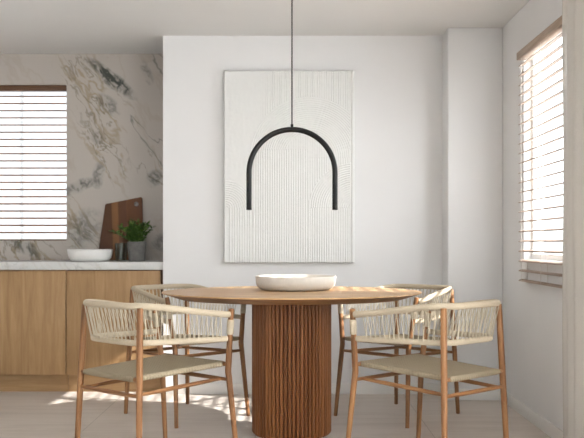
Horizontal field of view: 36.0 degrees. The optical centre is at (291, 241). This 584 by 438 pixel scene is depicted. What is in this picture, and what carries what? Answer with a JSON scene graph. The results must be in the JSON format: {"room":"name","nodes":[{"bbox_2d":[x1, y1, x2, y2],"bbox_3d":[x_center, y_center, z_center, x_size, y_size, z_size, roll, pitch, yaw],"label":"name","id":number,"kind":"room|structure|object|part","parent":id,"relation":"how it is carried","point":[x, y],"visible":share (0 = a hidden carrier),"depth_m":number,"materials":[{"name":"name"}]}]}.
{"room":"dining room","nodes":[
{"label":"dining room","id":0,"kind":"room"},
{"bbox_2d":[0,54,162,259],"bbox_3d":[-2.107,-0.184,6.810,2.466,2.428,0.240,0,0,0],"label":"wall","id":1,"kind":"structure","parent":0,"point":[115,101],"depth_m":6.69,"materials":[{"name":"white stone"}]},
{"bbox_2d":[0,85,66,240],"bbox_3d":[-2.314,-0.590,6.727,1.264,1.157,0.060,0,0,0],"label":"blind","id":2,"kind":"object","parent":1,"relation":"attached to","point":[3,88],"visible":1,"depth_m":6.71,"materials":[{"name":"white plastic"}]},
{"bbox_3d":[-2.314,-1.147,6.727,1.264,0.041,0.060,0,0,0],"label":"head rail","id":3,"kind":"part","parent":2,"relation":"part of","materials":[{"name":"brown wood"}]},
{"bbox_3d":[-2.314,-0.015,6.727,1.264,0.008,0.044,0,0,0],"label":"rail","id":4,"kind":"part","parent":2,"relation":"part of","materials":[{"name":"brown wood"}]},
{"bbox_2d":[0,0,529,53],"bbox_3d":[-0.862,-1.498,2.645,4.956,0.200,8.570,0,0,0],"label":"ceiling","id":5,"kind":"structure","parent":0,"point":[26,26],"depth_m":5.63,"materials":[{"name":"white paint"}]},
{"bbox_2d":[246,0,337,209],"bbox_3d":[0.000,-0.785,4.850,0.493,1.225,0.112,0,0,0],"label":"pendant lamp","id":6,"kind":"object","parent":5,"relation":"hanging from","point":[268,136],"visible":1,"depth_m":4.84,"materials":[{"name":"black metal"}]},
{"bbox_2d":[562,0,583,437],"bbox_3d":[1.262,-0.190,3.595,0.055,2.415,1.290,0,0,0],"label":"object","id":7,"kind":"object","parent":5,"relation":"hanging from","point":[572,10],"visible":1,"depth_m":4.04,"materials":[{"name":"fabric"}]},
{"bbox_2d":[0,392,550,437],"bbox_3d":[-0.862,1.090,2.645,4.956,0.120,8.570,0,0,0],"label":"floor","id":8,"kind":"structure","parent":0,"point":[22,414],"depth_m":5.22,"materials":[{"name":"tile"}]},
{"bbox_2d":[0,270,67,391],"bbox_3d":[-1.872,0.610,6.405,0.662,0.840,0.550,0,0,0],"label":"base cabinet","id":9,"kind":"object","parent":8,"relation":"on","point":[32,302],"visible":0.92,"depth_m":6.13,"materials":[{"name":"brown wood"}]},
{"bbox_2d":[0,260,162,269],"bbox_3d":[-1.988,0.163,6.401,2.225,0.053,0.578,0,0,0],"label":"countertop","id":10,"kind":"structure","parent":9,"relation":"on","point":[4,264],"depth_m":6.11,"materials":[{"name":"white stone"}]},
{"bbox_2d":[67,249,112,261],"bbox_3d":[-1.422,0.093,6.340,0.314,0.084,0.314,0,0,0],"label":"shallow bowl","id":11,"kind":"object","parent":10,"relation":"on","point":[78,255],"visible":0.96,"depth_m":6.21,"materials":[{"name":"white ceramic"}]},
{"bbox_2d":[99,197,142,259],"bbox_3d":[-1.261,-0.099,6.651,0.336,0.466,0.079,0,0,0],"label":"cutting board","id":12,"kind":"object","parent":10,"relation":"on","point":[115,213],"visible":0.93,"depth_m":6.65,"materials":[{"name":"brown wood"}]},
{"bbox_2d":[110,218,156,260],"bbox_3d":[-1.107,-0.019,6.317,0.291,0.310,0.288,0,0,-42],"label":"potted plant","id":13,"kind":"object","parent":10,"relation":"on","point":[135,232],"visible":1,"depth_m":6.28,"materials":[{"name":"green plant"}]},
{"bbox_3d":[-1.090,0.067,6.320,0.134,0.138,0.134,0,0,0],"label":"pot","id":14,"kind":"part","parent":13,"relation":"part of","materials":[{"name":"grey concrete"}]},
{"bbox_2d":[66,270,162,391],"bbox_3d":[-1.207,0.610,6.405,0.662,0.840,0.550,0,0,0],"label":"base cabinet","id":15,"kind":"object","parent":8,"relation":"on","point":[109,285],"visible":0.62,"depth_m":6.13,"materials":[{"name":"brown wood"}]},
{"bbox_2d":[75,299,237,437],"bbox_3d":[-0.638,0.647,4.184,0.585,0.768,0.588,0,0,42],"label":"woven armchair","id":16,"kind":"object","parent":8,"relation":"on","point":[162,365],"visible":1,"depth_m":4.08,"materials":[{"name":"beige fabric"}]},
{"bbox_3d":[-0.971,0.657,4.135,0.067,0.746,0.030,0,0,-2],"label":"leg","id":17,"kind":"part","parent":16,"relation":"part of","materials":[{"name":"brown wood"}]},
{"bbox_3d":[-0.652,0.657,3.847,0.030,0.746,0.067,0,0,-3],"label":"leg","id":18,"kind":"part","parent":16,"relation":"part of","materials":[{"name":"brown wood"}]},
{"bbox_3d":[-0.644,0.583,4.177,0.431,0.049,0.524,0,0,42],"label":"seat","id":19,"kind":"part","parent":16,"relation":"part of","materials":[{"name":"beige wicker"}]},
{"bbox_3d":[-0.664,0.305,4.154,0.584,0.086,0.508,0,0,42],"label":"arm rail","id":20,"kind":"part","parent":16,"relation":"part of","materials":[{"name":"fabric"}]},
{"bbox_3d":[-0.651,0.443,4.169,0.530,0.036,0.480,0,0,42],"label":"rail","id":21,"kind":"part","parent":16,"relation":"part of","materials":[{"name":"fabric"}]},
{"bbox_3d":[-0.661,0.669,4.536,0.087,0.725,0.059,0,0,-29],"label":"leg","id":22,"kind":"part","parent":16,"relation":"part of","materials":[{"name":"brown wood"}]},
{"bbox_3d":[-0.284,0.669,4.196,0.059,0.725,0.087,0,0,23],"label":"leg","id":23,"kind":"part","parent":16,"relation":"part of","materials":[{"name":"brown wood"}]},
{"bbox_2d":[124,284,249,427],"bbox_3d":[-0.643,0.647,5.362,0.585,0.768,0.588,0,0,-43],"label":"woven armchair","id":24,"kind":"object","parent":8,"relation":"on","point":[137,289],"visible":0.51,"depth_m":5.36,"materials":[{"name":"fabric"}]},
{"bbox_3d":[-0.977,0.657,5.404,0.067,0.746,0.030,0,0,1],"label":"leg","id":25,"kind":"part","parent":24,"relation":"part of","materials":[{"name":"brown wood"}]},
{"bbox_3d":[-0.670,0.305,5.391,0.584,0.086,0.508,0,0,-43],"label":"arm rail","id":26,"kind":"part","parent":24,"relation":"part of","materials":[{"name":"fabric"}]},
{"bbox_3d":[-0.660,0.669,5.009,0.087,0.725,0.059,0,0,28],"label":"leg","id":27,"kind":"part","parent":24,"relation":"part of","materials":[{"name":"brown wood"}]},
{"bbox_3d":[-0.664,0.657,5.698,0.030,0.746,0.067,0,0,2],"label":"leg","id":28,"kind":"part","parent":24,"relation":"part of","materials":[{"name":"brown wood"}]},
{"bbox_3d":[-0.656,0.443,5.376,0.530,0.036,0.480,0,0,-43],"label":"rail","id":29,"kind":"part","parent":24,"relation":"part of","materials":[{"name":"fabric"}]},
{"bbox_3d":[-0.649,0.583,5.369,0.431,0.049,0.524,0,0,-43],"label":"seat","id":30,"kind":"part","parent":24,"relation":"part of","materials":[{"name":"beige wicker"}]},
{"bbox_3d":[-0.289,0.669,5.357,0.059,0.725,0.087,0,0,-24],"label":"leg","id":31,"kind":"part","parent":24,"relation":"part of","materials":[{"name":"brown wood"}]},
{"bbox_2d":[162,286,421,437],"bbox_3d":[-0.002,0.647,4.850,1.393,0.762,1.212,0,0,0],"label":"dining table","id":32,"kind":"object","parent":8,"relation":"on","point":[291,330],"visible":0.98,"depth_m":4.66,"materials":[{"name":"brown wood"}]},
{"bbox_2d":[255,274,335,290],"bbox_3d":[0.021,0.227,5.000,0.448,0.078,0.448,0,0,0],"label":"serving bowl","id":33,"kind":"object","parent":32,"relation":"on","point":[284,282],"visible":1,"depth_m":4.82,"materials":[{"name":"white ceramic"}]},
{"bbox_2d":[334,284,459,427],"bbox_3d":[0.641,0.647,5.362,0.585,0.768,0.588,0,0,43],"label":"woven armchair","id":34,"kind":"object","parent":8,"relation":"on","point":[443,289],"visible":0.43,"depth_m":5.36,"materials":[{"name":"fabric"}]},
{"bbox_3d":[0.287,0.669,5.357,0.059,0.725,0.087,0,0,24],"label":"leg","id":35,"kind":"part","parent":34,"relation":"part of","materials":[{"name":"brown wood"}]},
{"bbox_3d":[0.654,0.443,5.376,0.530,0.036,0.480,0,0,43],"label":"rail","id":36,"kind":"part","parent":34,"relation":"part of","materials":[{"name":"fabric"}]},
{"bbox_3d":[0.647,0.583,5.369,0.431,0.049,0.524,0,0,43],"label":"seat","id":37,"kind":"part","parent":34,"relation":"part of","materials":[{"name":"beige wicker"}]},
{"bbox_3d":[0.662,0.657,5.698,0.030,0.746,0.067,0,0,-2],"label":"leg","id":38,"kind":"part","parent":34,"relation":"part of","materials":[{"name":"brown wood"}]},
{"bbox_3d":[0.658,0.669,5.009,0.087,0.725,0.059,0,0,-28],"label":"leg","id":39,"kind":"part","parent":34,"relation":"part of","materials":[{"name":"brown wood"}]},
{"bbox_3d":[0.668,0.305,5.391,0.584,0.086,0.508,0,0,43],"label":"arm rail","id":40,"kind":"part","parent":34,"relation":"part of","materials":[{"name":"fabric"}]},
{"bbox_3d":[0.975,0.657,5.404,0.067,0.746,0.030,0,0,-1],"label":"leg","id":41,"kind":"part","parent":34,"relation":"part of","materials":[{"name":"brown wood"}]},
{"bbox_2d":[346,299,508,437],"bbox_3d":[0.636,0.647,4.184,0.585,0.768,0.588,0,0,-42],"label":"woven armchair","id":42,"kind":"object","parent":8,"relation":"on","point":[422,366],"visible":1,"depth_m":4.08,"materials":[{"name":"fabric"}]},
{"bbox_3d":[0.282,0.669,4.196,0.059,0.725,0.087,0,0,-23],"label":"leg","id":43,"kind":"part","parent":42,"relation":"part of","materials":[{"name":"brown wood"}]},
{"bbox_3d":[0.659,0.669,4.536,0.087,0.725,0.059,0,0,29],"label":"leg","id":44,"kind":"part","parent":42,"relation":"part of","materials":[{"name":"brown wood"}]},
{"bbox_3d":[0.649,0.443,4.169,0.530,0.036,0.480,0,0,-42],"label":"rail","id":45,"kind":"part","parent":42,"relation":"part of","materials":[{"name":"fabric"}]},
{"bbox_3d":[0.662,0.305,4.154,0.584,0.086,0.508,0,0,-42],"label":"arm rail","id":46,"kind":"part","parent":42,"relation":"part of","materials":[{"name":"fabric"}]},
{"bbox_3d":[0.642,0.583,4.177,0.431,0.049,0.524,0,0,-42],"label":"seat","id":47,"kind":"part","parent":42,"relation":"part of","materials":[{"name":"beige wicker"}]},
{"bbox_3d":[0.650,0.657,3.847,0.030,0.746,0.067,0,0,3],"label":"leg","id":48,"kind":"part","parent":42,"relation":"part of","materials":[{"name":"brown wood"}]},
{"bbox_3d":[0.969,0.657,4.135,0.067,0.746,0.030,0,0,2],"label":"leg","id":49,"kind":"part","parent":42,"relation":"part of","materials":[{"name":"brown wood"}]},
{"bbox_2d":[163,36,441,382],"bbox_3d":[0.371,-0.184,6.515,2.490,2.428,0.830,0,0,0],"label":"wall","id":50,"kind":"structure","parent":0,"point":[398,79],"depth_m":6.10,"materials":[{"name":"white paint"}]},
{"bbox_2d":[224,71,353,262],"bbox_3d":[-0.020,-0.506,6.072,0.876,1.294,0.055,0,0,0],"label":"relief panel","id":51,"kind":"object","parent":50,"relation":"attached to","point":[291,219],"visible":0.95,"depth_m":6.05,"materials":[{"name":"white paint"}]},
{"bbox_2d":[166,383,440,393],"bbox_3d":[0.071,0.994,6.093,1.891,0.072,0.013,0,0,0],"label":"baseboard","id":52,"kind":"structure","parent":50,"relation":"attached to","point":[208,388],"depth_m":6.09,"materials":[{"name":"white paint"}]},
{"bbox_2d":[442,28,502,388],"bbox_3d":[1.196,-0.184,5.984,0.358,2.428,0.233,0,0,0],"label":"wall column","id":53,"kind":"structure","parent":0,"point":[472,58],"depth_m":5.87,"materials":[{"name":"white paint"}]},
{"bbox_2d":[448,389,500,399],"bbox_3d":[1.183,0.994,5.971,0.358,0.072,0.233,0,0,0],"label":"baseboard","id":54,"kind":"structure","parent":53,"relation":"attached to","point":[494,394],"depth_m":5.85,"materials":[{"name":"white paint"}]},
{"bbox_2d":[502,0,562,430],"bbox_3d":[1.435,-0.184,2.230,0.120,2.428,7.740,0,0,0],"label":"wall","id":55,"kind":"structure","parent":0,"point":[532,313],"depth_m":5.34,"materials":[{"name":"white paint"}]},
{"bbox_2d":[507,392,562,437],"bbox_3d":[1.369,0.994,2.233,0.013,0.072,7.267,0,0,0],"label":"baseboard","id":56,"kind":"structure","parent":55,"relation":"attached to","point":[547,427],"depth_m":5.06,"materials":[{"name":"white paint"}]},
{"bbox_2d":[532,32,562,260],"bbox_3d":[1.440,-0.525,4.898,0.040,1.250,0.876,0,0,0],"label":"window","id":57,"kind":"structure","parent":55,"relation":"in","point":[535,132],"depth_m":5.30,"materials":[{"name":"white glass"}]},
{"bbox_2d":[517,15,562,287],"bbox_3d":[1.349,-0.442,4.820,0.053,1.343,0.960,0,0,0],"label":"blind","id":58,"kind":"object","parent":57,"relation":"attached to","point":[555,28],"visible":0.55,"depth_m":4.83,"materials":[{"name":"white plastic"}]},
{"bbox_3d":[1.350,-0.420,5.230,0.038,1.300,0.002,0,0,0],"label":"ladder cord","id":59,"kind":"part","parent":58,"relation":"part of","materials":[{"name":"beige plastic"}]},
{"bbox_3d":[1.349,-1.091,4.820,0.053,0.044,0.960,0,0,0],"label":"head rail","id":60,"kind":"part","parent":58,"relation":"part of","materials":[{"name":"beige wood"}]},
{"bbox_3d":[1.350,-0.420,4.820,0.038,1.300,0.002,0,0,0],"label":"ladder cord","id":61,"kind":"part","parent":58,"relation":"part of","materials":[{"name":"white fabric"}]}
]}

